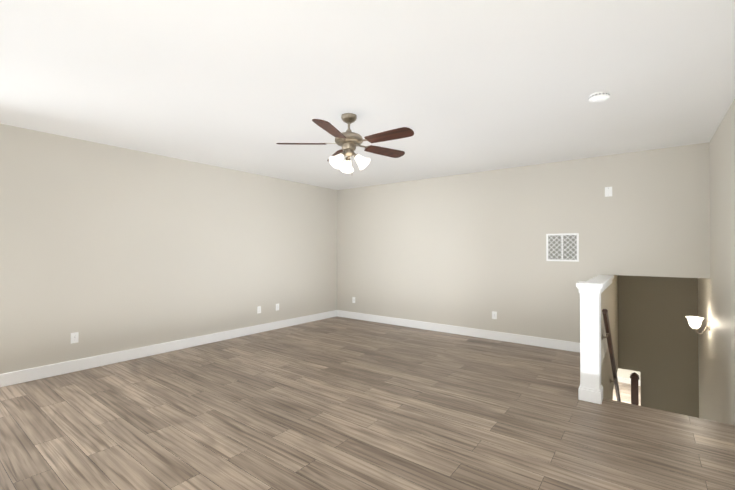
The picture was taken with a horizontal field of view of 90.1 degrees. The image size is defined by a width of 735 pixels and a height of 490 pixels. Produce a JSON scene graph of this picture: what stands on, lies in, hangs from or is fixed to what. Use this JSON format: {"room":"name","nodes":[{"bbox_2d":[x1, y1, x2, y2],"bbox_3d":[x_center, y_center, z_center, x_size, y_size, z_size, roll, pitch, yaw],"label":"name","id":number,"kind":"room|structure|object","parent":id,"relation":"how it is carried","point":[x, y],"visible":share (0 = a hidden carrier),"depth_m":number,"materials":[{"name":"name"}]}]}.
{"room":"empty living room","nodes":[
{"label":"empty living room","id":0,"kind":"room"},
{"bbox_2d":[0,124,337,373],"bbox_3d":[-2.621,0.274,5.040,0.120,2.900,6.690,0,-1,37],"label":"wall","id":1,"kind":"structure","parent":0,"point":[105,249],"depth_m":4.62,"materials":[{"name":"paint"}]},
{"bbox_2d":[71,332,78,343],"bbox_3d":[-3.260,1.033,4.084,0.007,0.115,0.070,0,-1,37],"label":"electrical outlet","id":2,"kind":"object","parent":1,"relation":"attached to","point":[74,337],"visible":1,"depth_m":4.08,"materials":[{"name":"white plastic"}]},
{"bbox_2d":[0,310,336,386],"bbox_3d":[-2.576,1.358,4.977,0.015,0.130,6.435,0,-1,37],"label":"baseboard","id":3,"kind":"structure","parent":1,"relation":"attached to","point":[26,375],"depth_m":4.60,"materials":[{"name":"white wood"}]},
{"bbox_2d":[0,316,734,489],"bbox_3d":[-0.324,1.556,3.275,5.658,0.300,6.450,0,-1,37],"label":"floor","id":4,"kind":"structure","parent":0,"point":[337,403],"depth_m":2.87,"materials":[{"name":"wood"}]},
{"bbox_2d":[0,0,734,189],"bbox_3d":[-0.315,-1.253,3.315,5.898,0.120,6.690,0,-1,37],"label":"ceiling","id":5,"kind":"structure","parent":0,"point":[458,87],"depth_m":2.65,"materials":[{"name":"paint"}]},
{"bbox_2d":[276,113,413,172],"bbox_3d":[-0.129,-0.915,3.357,1.229,0.554,1.273,0,-1,37],"label":"ceiling fan","id":6,"kind":"object","parent":5,"relation":"hanging from","point":[348,141],"visible":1,"depth_m":3.32,"materials":[{"name":"brown wood"}]},
{"bbox_2d":[588,91,609,102],"bbox_3d":[1.835,-1.169,2.909,0.142,0.047,0.142,0,-1,37],"label":"smoke detector","id":7,"kind":"object","parent":5,"relation":"attached to","point":[600,96],"visible":0.98,"depth_m":2.87,"materials":[{"name":"white plastic"}]},
{"bbox_2d":[337,142,710,342],"bbox_3d":[1.662,1.300,5.897,5.658,4.900,0.120,0,-1,37],"label":"wall","id":8,"kind":"structure","parent":0,"point":[467,250],"depth_m":5.41,"materials":[{"name":"paint"}]},
{"bbox_2d":[337,310,579,352],"bbox_3d":[1.196,1.387,6.164,4.590,0.130,0.015,0,-1,37],"label":"baseboard","id":9,"kind":"structure","parent":8,"relation":"attached to","point":[534,341],"depth_m":5.81,"materials":[{"name":"white wood"}]},
{"bbox_2d":[492,311,496,318],"bbox_3d":[1.940,1.075,5.610,0.070,0.115,0.007,0,-1,37],"label":"electrical outlet","id":10,"kind":"object","parent":8,"relation":"attached to","point":[494,314],"visible":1,"depth_m":5.61,"materials":[{"name":"white plastic"}]},
{"bbox_2d":[546,233,578,261],"bbox_3d":[2.685,0.033,5.060,0.400,0.385,0.011,0,-1,37],"label":"air vent","id":11,"kind":"object","parent":8,"relation":"in","point":[562,246],"visible":1,"depth_m":5.05,"materials":[{"name":"white metal"}]},
{"bbox_2d":[605,187,611,196],"bbox_3d":[3.117,-0.689,4.745,0.080,0.124,0.009,0,-1,37],"label":"thermostat","id":12,"kind":"object","parent":8,"relation":"attached to","point":[608,191],"visible":1,"depth_m":4.74,"materials":[{"name":"white plastic"}]},
{"bbox_2d":[601,275,617,399],"bbox_3d":[2.941,2.059,4.537,0.110,3.352,3.080,0,-1,37],"label":"wall","id":13,"kind":"structure","parent":0,"point":[609,298],"depth_m":4.45,"materials":[{"name":"paint"}]},
{"bbox_2d":[576,281,604,403],"bbox_3d":[2.058,0.881,3.385,0.206,1.068,0.221,0,-1,37],"label":"column","id":14,"kind":"structure","parent":13,"relation":"attached to","point":[590,388],"depth_m":3.32,"materials":[{"name":"white"}]},
{"bbox_2d":[586,275,613,291],"bbox_3d":[2.596,0.427,4.098,0.170,0.095,1.640,0,-1,37],"label":"trim","id":15,"kind":"structure","parent":13,"relation":"on","point":[606,280],"depth_m":4.10,"materials":[{"name":"white wood"}]},
{"bbox_2d":[602,309,620,401],"bbox_3d":[2.958,1.567,4.413,0.070,1.911,2.601,0,-1,37],"label":"handrail","id":16,"kind":"object","parent":13,"relation":"attached to","point":[609,339],"visible":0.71,"depth_m":3.91,"materials":[{"name":"brown wood"}]},
{"bbox_2d":[613,382,640,405],"bbox_3d":[4.406,3.631,7.423,3.158,0.300,5.670,0,-1,37],"label":"floor","id":17,"kind":"structure","parent":0,"point":[625,392],"depth_m":8.66,"materials":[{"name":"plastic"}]},
{"bbox_2d":[630,372,638,404],"bbox_3d":[4.021,2.685,5.516,0.114,1.535,0.114,0,-1,37],"label":"newel post","id":18,"kind":"object","parent":17,"relation":"on","point":[634,376],"visible":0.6,"depth_m":5.49,"materials":[{"name":"brown wood"}]},
{"bbox_2d":[617,368,640,380],"bbox_3d":[6.113,2.143,9.787,3.278,3.352,0.120,0,-1,37],"label":"wall","id":19,"kind":"structure","parent":0,"point":[624,373],"depth_m":9.35,"materials":[{"name":"paint"}]},
{"bbox_2d":[617,377,640,385],"bbox_3d":[6.116,3.453,9.678,3.158,0.130,0.015,0,-1,37],"label":"baseboard","id":20,"kind":"structure","parent":19,"relation":"attached to","point":[624,380],"depth_m":9.32,"materials":[{"name":"white wood"}]},
{"bbox_2d":[618,275,698,417],"bbox_3d":[4.159,1.928,5.624,1.358,3.052,0.120,0,-1,37],"label":"wall","id":21,"kind":"structure","parent":0,"point":[657,342],"depth_m":5.42,"materials":[{"name":"paint"}]},
{"bbox_2d":[698,99,734,424],"bbox_3d":[3.808,1.278,3.862,0.220,4.900,12.370,0,-1,37],"label":"wall","id":22,"kind":"structure","parent":0,"point":[716,309],"depth_m":3.60,"materials":[{"name":"paint"}]},
{"bbox_2d":[686,316,709,333],"bbox_3d":[3.870,0.948,4.303,0.211,0.190,0.166,0,-1,37],"label":"wall sconce","id":23,"kind":"object","parent":22,"relation":"attached to","point":[694,323],"visible":1,"depth_m":4.28,"materials":[{"name":"white glass"}]}
]}

